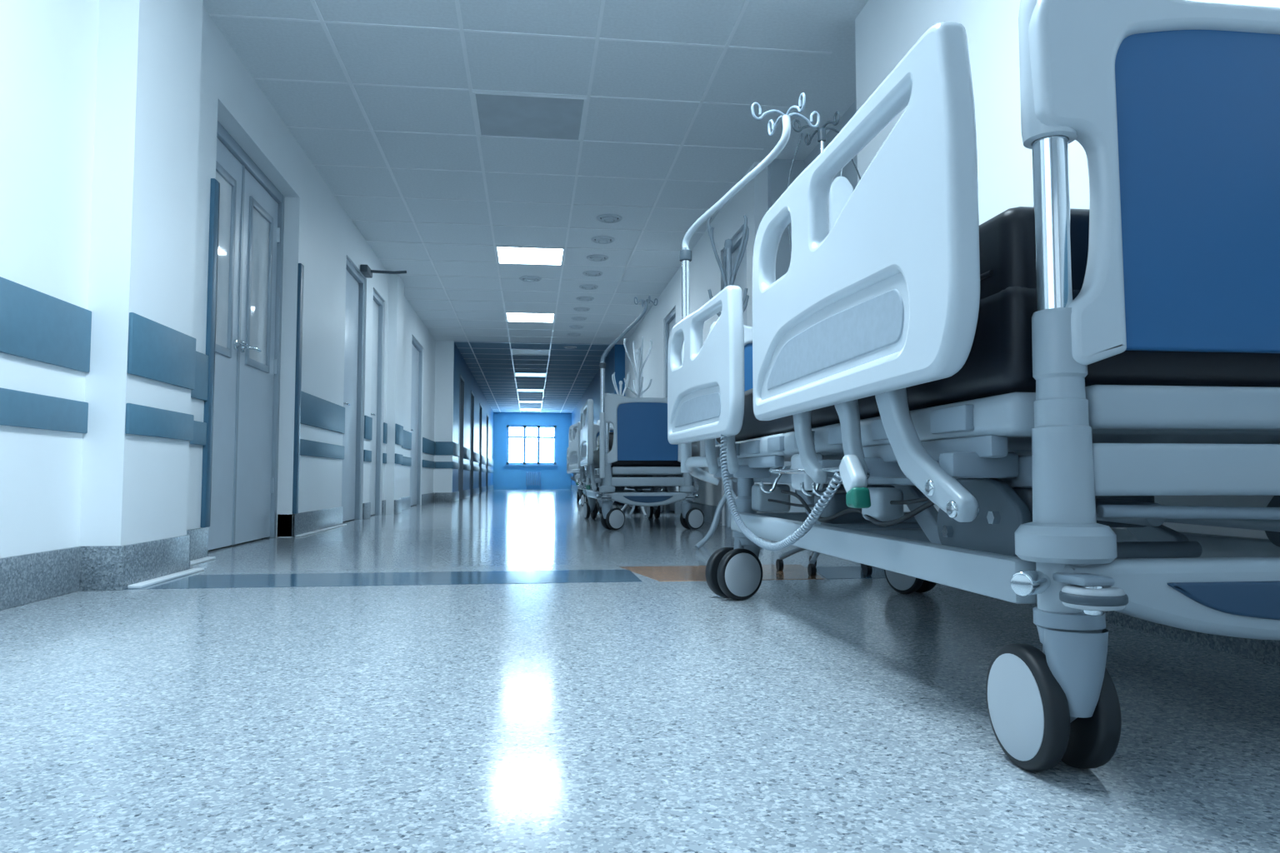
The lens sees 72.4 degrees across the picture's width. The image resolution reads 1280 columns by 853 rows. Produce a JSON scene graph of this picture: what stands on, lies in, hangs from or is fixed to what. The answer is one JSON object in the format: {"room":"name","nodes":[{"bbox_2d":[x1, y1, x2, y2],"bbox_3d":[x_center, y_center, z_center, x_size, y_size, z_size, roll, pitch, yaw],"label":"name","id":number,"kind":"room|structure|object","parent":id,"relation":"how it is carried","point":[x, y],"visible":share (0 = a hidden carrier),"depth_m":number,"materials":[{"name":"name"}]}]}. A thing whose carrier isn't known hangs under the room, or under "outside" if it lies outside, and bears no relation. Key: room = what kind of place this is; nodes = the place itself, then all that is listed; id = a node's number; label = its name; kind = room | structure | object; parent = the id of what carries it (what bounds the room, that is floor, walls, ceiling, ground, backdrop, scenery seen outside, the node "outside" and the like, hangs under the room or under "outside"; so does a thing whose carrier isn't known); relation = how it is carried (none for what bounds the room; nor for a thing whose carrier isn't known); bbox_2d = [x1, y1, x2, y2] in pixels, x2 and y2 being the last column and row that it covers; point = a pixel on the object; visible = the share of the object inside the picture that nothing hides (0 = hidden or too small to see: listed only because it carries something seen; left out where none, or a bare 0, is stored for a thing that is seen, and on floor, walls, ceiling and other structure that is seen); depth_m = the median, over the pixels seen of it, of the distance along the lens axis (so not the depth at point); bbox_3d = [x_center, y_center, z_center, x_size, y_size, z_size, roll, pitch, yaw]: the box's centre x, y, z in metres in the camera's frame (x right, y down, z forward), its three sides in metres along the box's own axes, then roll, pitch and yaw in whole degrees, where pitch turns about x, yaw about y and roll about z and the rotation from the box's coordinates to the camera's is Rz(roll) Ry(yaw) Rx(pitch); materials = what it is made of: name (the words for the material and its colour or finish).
{"room":"hospital interior","nodes":[
{"label":"hospital interior","id":0,"kind":"room"},
{"bbox_2d":[0,0,435,558],"bbox_3d":[-2.391,-0.643,5.241,0.540,2.700,18.900,0,-3,-7],"label":"wall","id":1,"kind":"structure","parent":0,"point":[111,111],"depth_m":3.28,"materials":[{"name":"white paint"}]},
{"bbox_2d":[207,137,244,550],"bbox_3d":[-2.351,-0.457,4.820,0.048,2.260,0.751,0,-3,-7],"label":"leaf","id":2,"kind":"object","parent":1,"relation":"attached to","point":[220,530],"depth_m":5.03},
{"bbox_2d":[215,170,231,348],"bbox_3d":[-2.342,-0.927,4.840,0.008,0.980,0.407,0,-3,-7],"label":"glass","id":3,"kind":"object","parent":2,"relation":"attached to","point":[225,187],"visible":0.29,"depth_m":4.94,"materials":[{"name":"clear glass"}]},
{"bbox_2d":[233,340,238,349],"bbox_3d":[-2.368,-0.480,5.123,0.011,0.060,0.060,0,-3,-7],"label":"plate","id":4,"kind":"object","parent":2,"relation":"attached to","point":[235,342],"visible":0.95,"depth_m":5.11,"materials":[{"name":"silver metal"}]},
{"bbox_2d":[215,160,273,373],"bbox_3d":[-2.343,-0.905,5.212,0.085,1.040,1.207,0,-3,-7],"label":"window frames","id":5,"kind":"structure","parent":2,"relation":"attached to","point":[225,352],"depth_m":5.34,"materials":[{"name":"silver metal"}]},
{"bbox_2d":[127,524,346,588],"bbox_3d":[-2.171,0.707,5.310,0.186,0.012,4.340,0,-3,-7],"label":"trim","id":6,"kind":"structure","parent":1,"relation":"attached to","point":[170,577],"depth_m":3.61,"materials":[{"name":"white paint"}]},
{"bbox_2d":[0,485,493,610],"bbox_3d":[-3.122,1.098,13.174,0.314,0.157,35.001,0,-3,-6],"label":"baseboard","id":7,"kind":"structure","parent":1,"relation":"attached to","point":[32,577],"depth_m":3.12,"materials":[{"name":"stone"}]},
{"bbox_2d":[216,120,284,538],"bbox_3d":[-2.395,-0.466,5.179,0.080,2.340,1.600,0,-3,-7],"label":"frame","id":8,"kind":"object","parent":1,"relation":"attached to","point":[222,135],"visible":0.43,"depth_m":5.90,"materials":[{"name":"grey metal"}]},
{"bbox_2d":[200,178,304,528],"bbox_3d":[-2.255,-0.324,5.189,0.042,1.743,1.740,0,-3,-7],"label":"trim","id":9,"kind":"structure","parent":1,"relation":"attached to","point":[215,185],"depth_m":4.37,"materials":[{"name":"grey metal"}]},
{"bbox_2d":[235,168,278,544],"bbox_3d":[-2.446,-0.415,5.544,0.040,2.260,0.732,0,-3,-7],"label":"leaf","id":10,"kind":"object","parent":1,"relation":"attached to","point":[256,386],"visible":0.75,"depth_m":5.49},
{"bbox_2d":[249,207,269,364],"bbox_3d":[-2.434,-0.884,5.573,0.008,0.980,0.407,0,-3,-7],"label":"glass","id":11,"kind":"object","parent":10,"relation":"attached to","point":[261,226],"visible":0.86,"depth_m":5.59,"materials":[{"name":"clear glass"}]},
{"bbox_2d":[270,227,280,493],"bbox_3d":[-2.463,-0.453,5.910,0.025,1.800,0.025,0,-3,-7],"label":"hinges","id":12,"kind":"object","parent":1,"relation":"attached to","point":[278,229],"visible":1,"depth_m":5.89,"materials":[{"name":"silver metal"}]},
{"bbox_2d":[341,269,359,521],"bbox_3d":[-2.685,-0.275,7.984,0.040,2.268,0.826,0,-3,-7],"label":"leaf","id":13,"kind":"object","parent":1,"relation":"attached to","point":[352,285],"visible":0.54,"depth_m":8.09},
{"bbox_2d":[343,270,406,405],"bbox_3d":[-2.541,-0.856,8.124,0.254,1.384,0.913,-1,-4,19],"label":"hardware piece","id":14,"kind":"object","parent":13,"relation":"attached to","point":[372,271],"depth_m":8.44,"materials":[{"name":"silver metal"}]},
{"bbox_2d":[360,264,372,278],"bbox_3d":[-2.603,-1.478,8.327,0.070,0.070,0.270,0,-3,-7],"label":"door closer","id":15,"kind":"object","parent":14,"relation":"attached to","point":[365,270],"depth_m":8.21,"materials":[{"name":"metal"}]},
{"bbox_2d":[345,258,364,519],"bbox_3d":[-2.700,-0.301,7.984,0.150,2.340,0.950,0,-3,-7],"label":"frame","id":16,"kind":"object","parent":1,"relation":"attached to","point":[350,267],"visible":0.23,"depth_m":8.40,"materials":[{"name":"grey metal"}]},
{"bbox_2d":[369,300,378,514],"bbox_3d":[-2.834,-0.205,9.172,0.040,2.268,0.626,0,-3,-7],"label":"leaf","id":17,"kind":"object","parent":1,"relation":"attached to","point":[375,307],"visible":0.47,"depth_m":9.32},
{"bbox_2d":[373,290,383,514],"bbox_3d":[-2.849,-0.231,9.172,0.150,2.340,0.750,0,-3,-7],"label":"frame","id":18,"kind":"object","parent":1,"relation":"attached to","point":[377,299],"visible":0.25,"depth_m":9.49,"materials":[{"name":"grey metal"}]},
{"bbox_2d":[410,344,419,505],"bbox_3d":[-3.233,-0.017,12.367,0.040,2.268,1.176,0,-3,-7],"label":"leaf","id":19,"kind":"object","parent":1,"relation":"attached to","point":[415,353],"visible":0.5,"depth_m":12.55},
{"bbox_2d":[411,336,422,504],"bbox_3d":[-3.248,-0.043,12.367,0.150,2.340,1.300,0,-3,-7],"label":"frame","id":20,"kind":"object","parent":1,"relation":"attached to","point":[414,342],"visible":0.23,"depth_m":12.95,"materials":[{"name":"grey metal"}]},
{"bbox_2d":[433,340,454,494],"bbox_3d":[-3.285,-0.089,14.651,0.300,2.700,0.070,0,-3,-7],"label":"wall","id":21,"kind":"structure","parent":0,"point":[444,352],"depth_m":14.63,"materials":[{"name":"white paint"}]},
{"bbox_2d":[452,342,494,492],"bbox_3d":[-4.478,0.378,22.586,0.700,2.700,16.100,0,-3,-7],"label":"wall","id":22,"kind":"structure","parent":0,"point":[461,367],"depth_m":18.59,"materials":[{"name":"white paint"}]},
{"bbox_2d":[0,387,493,473],"bbox_3d":[-3.102,0.561,13.207,0.316,0.112,35.000,0,-3,-7],"label":"trim","id":23,"kind":"structure","parent":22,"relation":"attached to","point":[17,408],"depth_m":3.21,"materials":[{"name":"blue plastic"}]},
{"bbox_2d":[0,276,494,467],"bbox_3d":[-3.102,0.285,13.224,0.316,0.225,35.000,0,-3,-7],"label":"trim","id":24,"kind":"structure","parent":22,"relation":"attached to","point":[35,325],"depth_m":3.21,"materials":[{"name":"blue plastic"}]},
{"bbox_2d":[458,374,464,499],"bbox_3d":[-3.401,0.216,16.421,0.108,2.300,1.000,0,-3,-7],"label":"frame","id":25,"kind":"object","parent":22,"relation":"attached to","point":[462,380],"visible":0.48,"depth_m":16.86,"materials":[{"name":"grey metal"}]},
{"bbox_2d":[470,390,474,495],"bbox_3d":[-3.772,0.391,19.393,0.108,2.300,1.000,0,-3,-7],"label":"frame","id":26,"kind":"object","parent":22,"relation":"attached to","point":[472,432],"visible":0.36,"depth_m":19.83,"materials":[{"name":"grey metal"}]},
{"bbox_2d":[479,404,482,493],"bbox_3d":[-4.181,0.583,22.662,0.108,2.300,1.000,0,-3,-7],"label":"frame","id":27,"kind":"object","parent":22,"relation":"attached to","point":[481,407],"visible":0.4,"depth_m":23.08,"materials":[{"name":"grey metal"}]},
{"bbox_2d":[485,413,488,491],"bbox_3d":[-4.614,0.787,26.129,0.108,2.300,1.000,0,-3,-7],"label":"frame","id":28,"kind":"object","parent":22,"relation":"attached to","point":[487,442],"visible":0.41,"depth_m":26.57,"materials":[{"name":"grey metal"}]},
{"bbox_2d":[493,412,571,489],"bbox_3d":[-3.800,0.866,30.869,2.900,2.700,0.200,0,-3,-7],"label":"wall","id":29,"kind":"structure","parent":0,"point":[505,477],"depth_m":30.75,"materials":[{"name":"blue paint"}]},
{"bbox_2d":[505,425,556,464],"bbox_3d":[-3.831,0.652,30.888,1.760,1.390,0.100,0,-3,-7],"label":"window","id":30,"kind":"structure","parent":29,"relation":"in","point":[524,427],"depth_m":30.90,"materials":[{"name":"glass"}]},
{"bbox_2d":[504,465,558,466],"bbox_3d":[-3.817,1.367,30.737,1.860,0.045,0.200,0,-3,-7],"label":"window sill","id":31,"kind":"structure","parent":29,"relation":"attached to","point":[504,465],"depth_m":30.65,"materials":[{"name":"paint"}]},
{"bbox_2d":[202,0,868,413],"bbox_3d":[-1.683,-1.553,13.610,4.600,0.100,35.200,0,-3,-7],"label":"ceiling","id":32,"kind":"structure","parent":0,"point":[278,49],"depth_m":5.80,"materials":[{"name":"tile"}]},
{"bbox_2d":[209,0,831,413],"bbox_3d":[-1.671,-1.506,13.508,3.200,0.005,35.000,0,-3,-7],"label":"grid","id":33,"kind":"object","parent":32,"relation":"attached to","point":[321,20],"depth_m":6.11,"materials":[{"name":"white metal"}]},
{"bbox_2d":[472,91,586,141],"bbox_3d":[-0.701,-1.969,5.581,0.680,0.012,0.680,0,-3,-7],"label":"rim","id":34,"kind":"object","parent":32,"relation":"attached to","point":[474,93],"visible":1,"depth_m":5.40,"materials":[{"name":"white metal"}]},
{"bbox_2d":[475,94,584,139],"bbox_3d":[-0.701,-1.971,5.581,0.650,0.004,0.650,0,-3,-7],"label":"diffuser","id":35,"kind":"object","parent":34,"relation":"attached to","point":[498,115],"visible":1,"depth_m":5.56,"materials":[{"name":"white plastic"}]},
{"bbox_2d":[519,275,541,281],"bbox_3d":[-1.264,-1.696,10.087,0.260,0.028,0.260,0,-3,-7],"label":"air diffuser","id":36,"kind":"object","parent":32,"relation":"in","point":[525,278],"depth_m":10.04,"materials":[{"name":"white metal"}]},
{"bbox_2d":[495,245,564,265],"bbox_3d":[-1.134,-1.765,9.048,0.680,0.012,0.680,0,-3,-7],"label":"rim","id":37,"kind":"object","parent":32,"relation":"attached to","point":[497,247],"visible":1,"depth_m":8.87,"materials":[{"name":"white metal"}]},
{"bbox_2d":[497,247,563,264],"bbox_3d":[-1.134,-1.767,9.048,0.650,0.004,0.650,0,-3,-7],"label":"diffuser","id":38,"kind":"object","parent":37,"relation":"attached to","point":[509,255],"visible":1,"depth_m":9.03,"materials":[{"name":"white plastic"}]},
{"bbox_2d":[505,312,554,322],"bbox_3d":[-1.567,-1.561,12.515,0.680,0.012,0.680,0,-3,-7],"label":"rim","id":39,"kind":"object","parent":32,"relation":"attached to","point":[506,312],"visible":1,"depth_m":12.32,"materials":[{"name":"white metal"}]},
{"bbox_2d":[506,313,554,321],"bbox_3d":[-1.567,-1.563,12.515,0.650,0.004,0.650,0,-3,-7],"label":"diffuser","id":40,"kind":"object","parent":39,"relation":"attached to","point":[511,317],"visible":1,"depth_m":12.54,"materials":[{"name":"white plastic"}]},
{"bbox_2d":[511,349,549,355],"bbox_3d":[-2.000,-1.357,15.982,0.680,0.012,0.680,0,-3,-7],"label":"rim","id":41,"kind":"object","parent":32,"relation":"attached to","point":[512,349],"visible":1,"depth_m":15.70,"materials":[{"name":"white metal"}]},
{"bbox_2d":[512,350,548,354],"bbox_3d":[-2.000,-1.359,15.982,0.650,0.004,0.650,0,-3,-7],"label":"diffuser","id":42,"kind":"object","parent":41,"relation":"attached to","point":[514,352],"visible":1,"depth_m":16.00,"materials":[{"name":"white plastic"}]},
{"bbox_2d":[519,400,541,403],"bbox_3d":[-3.300,-0.744,26.383,0.680,0.012,0.680,0,-3,-7],"label":"rim","id":43,"kind":"object","parent":32,"relation":"attached to","point":[519,401],"visible":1,"depth_m":26.65,"materials":[{"name":"white metal"}]},
{"bbox_2d":[520,400,541,403],"bbox_3d":[-3.300,-0.746,26.383,0.650,0.004,0.650,0,-3,-7],"label":"diffuser","id":44,"kind":"object","parent":43,"relation":"attached to","point":[520,401],"visible":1,"depth_m":26.42,"materials":[{"name":"white plastic"}]},
{"bbox_2d":[564,345,576,349],"bbox_3d":[-1.224,-1.385,15.374,0.230,0.028,0.230,0,-3,-7],"label":"air diffuser","id":45,"kind":"object","parent":32,"relation":"in","point":[567,347],"depth_m":15.32,"materials":[{"name":"grey metal"}]},
{"bbox_2d":[567,332,581,335],"bbox_3d":[-1.051,-1.466,13.987,0.230,0.028,0.230,0,-3,-7],"label":"air diffuser","id":46,"kind":"object","parent":32,"relation":"in","point":[572,333],"depth_m":13.93,"materials":[{"name":"grey metal"}]},
{"bbox_2d":[569,325,584,329],"bbox_3d":[-0.964,-1.507,13.294,0.230,0.028,0.230,0,-3,-7],"label":"air diffuser","id":47,"kind":"object","parent":32,"relation":"in","point":[576,327],"depth_m":13.24,"materials":[{"name":"grey metal"}]},
{"bbox_2d":[570,316,586,320],"bbox_3d":[-0.877,-1.548,12.600,0.230,0.028,0.230,0,-3,-7],"label":"air diffuser","id":48,"kind":"object","parent":32,"relation":"in","point":[577,318],"depth_m":12.55,"materials":[{"name":"grey metal"}]},
{"bbox_2d":[573,307,589,311],"bbox_3d":[-0.791,-1.589,11.907,0.230,0.028,0.230,0,-3,-7],"label":"air diffuser","id":49,"kind":"object","parent":32,"relation":"in","point":[579,309],"depth_m":11.86,"materials":[{"name":"grey metal"}]},
{"bbox_2d":[575,296,594,301],"bbox_3d":[-0.704,-1.630,11.213,0.230,0.028,0.230,0,-3,-7],"label":"air diffuser","id":50,"kind":"object","parent":32,"relation":"in","point":[580,298],"depth_m":11.17,"materials":[{"name":"grey metal"}]},
{"bbox_2d":[579,284,598,289],"bbox_3d":[-0.617,-1.670,10.520,0.230,0.028,0.230,0,-3,-7],"label":"air diffuser","id":51,"kind":"object","parent":32,"relation":"in","point":[587,287],"depth_m":10.48,"materials":[{"name":"white metal"}]},
{"bbox_2d":[582,270,603,276],"bbox_3d":[-0.531,-1.711,9.827,0.230,0.028,0.230,0,-3,-7],"label":"air diffuser","id":52,"kind":"object","parent":32,"relation":"in","point":[589,273],"depth_m":9.78,"materials":[{"name":"white metal"}]},
{"bbox_2d":[586,255,608,261],"bbox_3d":[-0.444,-1.752,9.133,0.230,0.028,0.230,0,-3,-7],"label":"air diffuser","id":53,"kind":"object","parent":32,"relation":"in","point":[592,257],"depth_m":9.09,"materials":[{"name":"white metal"}]},
{"bbox_2d":[590,235,614,244],"bbox_3d":[-0.358,-1.793,8.440,0.230,0.028,0.230,0,-3,-7],"label":"air diffuser","id":54,"kind":"object","parent":32,"relation":"in","point":[600,239],"depth_m":8.40,"materials":[{"name":"white metal"}]},
{"bbox_2d":[596,214,622,223],"bbox_3d":[-0.271,-1.834,7.746,0.230,0.028,0.230,0,-3,-7],"label":"air diffuser","id":55,"kind":"object","parent":32,"relation":"in","point":[607,218],"depth_m":7.71,"materials":[{"name":"white metal"}]},
{"bbox_3d":[-2.433,-1.153,19.449,0.680,0.012,0.680,0,-3,-7],"label":"rim","id":56,"kind":"object","parent":32,"relation":"attached to","visible":0},
{"bbox_2d":[515,373,544,376],"bbox_3d":[-2.433,-1.155,19.449,0.650,0.004,0.650,0,-3,-7],"label":"diffuser","id":57,"kind":"object","parent":56,"relation":"attached to","point":[517,374],"visible":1,"depth_m":19.48,"materials":[{"name":"white plastic"}]},
{"bbox_3d":[-2.867,-0.949,22.916,0.680,0.012,0.680,0,-3,-7],"label":"rim","id":58,"kind":"object","parent":32,"relation":"attached to","visible":0},
{"bbox_2d":[517,389,543,391],"bbox_3d":[-2.867,-0.951,22.916,0.650,0.004,0.650,0,-3,-7],"label":"diffuser","id":59,"kind":"object","parent":58,"relation":"attached to","point":[519,390],"visible":1,"depth_m":22.91,"materials":[{"name":"white plastic"}]},
{"bbox_3d":[-3.677,-0.566,29.404,0.680,0.012,0.680,0,-3,-7],"label":"rim","id":60,"kind":"object","parent":32,"relation":"attached to","visible":0},
{"bbox_2d":[520,409,539,410],"bbox_3d":[-3.677,-0.569,29.405,0.650,0.004,0.650,0,-3,-7],"label":"diffuser","id":61,"kind":"object","parent":60,"relation":"attached to","point":[521,409],"visible":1,"depth_m":29.49,"materials":[{"name":"white plastic"}]},
{"bbox_2d":[570,344,624,485],"bbox_3d":[-1.144,0.403,23.001,0.580,2.700,16.100,0,-3,-7],"label":"wall","id":62,"kind":"structure","parent":0,"point":[615,360],"depth_m":16.73,"materials":[{"name":"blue paint"}]},
{"bbox_2d":[0,489,1279,852],"bbox_3d":[-1.683,1.242,13.446,4.600,0.100,35.200,0,-3,-7],"label":"floor","id":63,"kind":"structure","parent":0,"point":[649,715],"depth_m":1.45,"materials":[{"name":"stone"}]},
{"bbox_2d":[124,570,641,589],"bbox_3d":[-1.020,0.605,3.476,2.016,0.001,0.450,0,-3,-7],"label":"strip","id":64,"kind":"object","parent":63,"relation":"on","point":[569,576],"visible":0.79,"depth_m":3.48,"materials":[{"name":"grey"}]},
{"bbox_2d":[525,471,541,489],"bbox_3d":[-3.729,1.895,30.646,0.540,0.620,0.080,0,-3,-7],"label":"radiator","id":65,"kind":"object","parent":63,"relation":"on","point":[529,473],"visible":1,"depth_m":30.61,"materials":[{"name":"metal"}]},
{"bbox_2d":[566,447,628,505],"bbox_3d":[-0.580,0.680,13.681,1.041,1.050,2.356,0,-3,-7],"label":"hospital bed","id":66,"kind":"object","parent":63,"relation":"on","point":[580,495],"visible":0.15,"depth_m":14.14,"materials":[{"name":"white plastic"}]},
{"bbox_2d":[572,420,662,514],"bbox_3d":[-0.267,0.514,10.853,1.041,1.050,2.356,0,-3,-7],"label":"hospital bed","id":67,"kind":"object","parent":63,"relation":"on","point":[598,502],"visible":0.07,"depth_m":9.77,"materials":[{"name":"white plastic"}]},
{"bbox_2d":[611,372,629,502],"bbox_3d":[-0.270,0.183,12.271,0.380,1.870,0.380,0,-3,-7],"label":"coat rack","id":68,"kind":"object","parent":63,"relation":"on","point":[613,374],"visible":0.27,"depth_m":12.30,"materials":[{"name":"white plastic"}]},
{"bbox_2d":[568,295,705,529],"bbox_3d":[-0.039,0.001,7.594,1.041,1.691,2.931,0,-3,-7],"label":"hospital bed","id":69,"kind":"object","parent":63,"relation":"on","point":[637,453],"visible":0.92,"depth_m":6.79,"materials":[{"name":"white plastic"}]},
{"bbox_2d":[599,412,604,478],"bbox_3d":[-0.287,0.142,6.669,0.042,0.500,0.042,0,-3,-7],"label":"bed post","id":70,"kind":"object","parent":69,"relation":"attached to","point":[602,438],"depth_m":6.65,"materials":[{"name":"silver plastic"}]},
{"bbox_2d":[620,336,660,516],"bbox_3d":[-0.021,0.004,9.234,0.375,1.870,0.375,-2,-4,26],"label":"coat rack","id":71,"kind":"object","parent":63,"relation":"on","point":[637,372],"visible":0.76,"depth_m":9.25,"materials":[{"name":"white plastic"}]},
{"bbox_2d":[619,564,824,581],"bbox_3d":[0.360,0.618,3.708,0.840,0.002,0.570,0,-3,-7],"label":"strip","id":72,"kind":"object","parent":63,"relation":"on","point":[669,573],"visible":0.64,"depth_m":3.69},
{"bbox_2d":[695,215,761,549],"bbox_3d":[0.518,-0.256,5.077,0.375,1.900,0.375,-1,-3,9],"label":"coat rack","id":73,"kind":"object","parent":63,"relation":"on","point":[729,279],"visible":0.56,"depth_m":5.05,"materials":[{"name":"white metal"}]},
{"bbox_2d":[775,111,872,576],"bbox_3d":[0.798,-0.357,3.814,0.407,1.962,0.418,0,-3,-7],"label":"stand","id":74,"kind":"object","parent":63,"relation":"on","point":[841,190],"visible":0.44,"depth_m":3.79,"materials":[{"name":"grey paint"}]},
{"bbox_2d":[815,566,885,579],"bbox_3d":[0.918,0.619,3.717,0.410,0.001,0.450,0,-3,-7],"label":"strip","id":75,"kind":"object","parent":63,"relation":"on","point":[829,572],"visible":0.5,"depth_m":3.69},
{"bbox_2d":[667,0,1279,771],"bbox_3d":[0.753,-0.245,2.303,1.041,1.561,2.356,0,-3,-7],"label":"hospital bed","id":76,"kind":"object","parent":63,"relation":"on","point":[1035,377],"visible":1,"depth_m":1.22,"materials":[{"name":"white plastic"}]},
{"bbox_2d":[767,100,857,512],"bbox_3d":[1.279,-0.637,5.346,0.450,2.700,2.000,0,-3,-7],"label":"wall","id":77,"kind":"structure","parent":0,"point":[778,170],"depth_m":6.28,"materials":[{"name":"grey paint"}]},
{"bbox_2d":[625,0,1279,559],"bbox_3d":[1.112,-0.617,5.677,0.400,2.700,18.900,0,-3,-7],"label":"wall","id":78,"kind":"structure","parent":0,"point":[886,31],"depth_m":3.43,"materials":[{"name":"white paint"}]},
{"bbox_2d":[665,307,675,511],"bbox_3d":[0.438,-0.170,10.210,0.150,2.340,0.900,0,-3,-7],"label":"frame","id":79,"kind":"object","parent":78,"relation":"attached to","point":[672,314],"visible":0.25,"depth_m":10.62,"materials":[{"name":"grey metal"}]},
{"bbox_2d":[669,316,675,511],"bbox_3d":[0.423,-0.144,10.207,0.040,2.268,0.776,0,-3,-7],"label":"leaf","id":80,"kind":"object","parent":78,"relation":"attached to","point":[672,507],"visible":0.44,"depth_m":10.35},
{"bbox_2d":[723,226,745,525],"bbox_3d":[0.840,-0.360,6.991,0.150,2.340,0.900,0,-3,-7],"label":"frame","id":81,"kind":"object","parent":78,"relation":"attached to","point":[737,241],"visible":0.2,"depth_m":7.30,"materials":[{"name":"grey metal"}]},
{"bbox_2d":[731,240,746,508],"bbox_3d":[0.825,-0.334,6.987,0.040,2.268,0.776,0,-3,-7],"label":"leaf","id":82,"kind":"object","parent":78,"relation":"attached to","point":[740,281],"visible":0.11,"depth_m":7.00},
{"bbox_2d":[570,485,1279,666],"bbox_3d":[-0.035,1.121,13.559,0.459,0.157,35.000,0,-3,-8],"label":"baseboard","id":83,"kind":"structure","parent":78,"relation":"attached to","point":[1264,651],"depth_m":2.09,"materials":[{"name":"stone"}]},
{"bbox_3d":[0.079,-0.001,13.083,0.150,2.340,0.900,0,-3,-7],"label":"frame","id":84,"kind":"object","parent":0,"visible":0},
{"bbox_2d":[640,355,642,397],"bbox_3d":[0.064,0.025,13.079,0.040,2.268,0.776,0,-3,-7],"label":"leaf","id":85,"kind":"object","parent":84,"relation":"attached to","point":[641,377],"visible":0.09,"depth_m":13.32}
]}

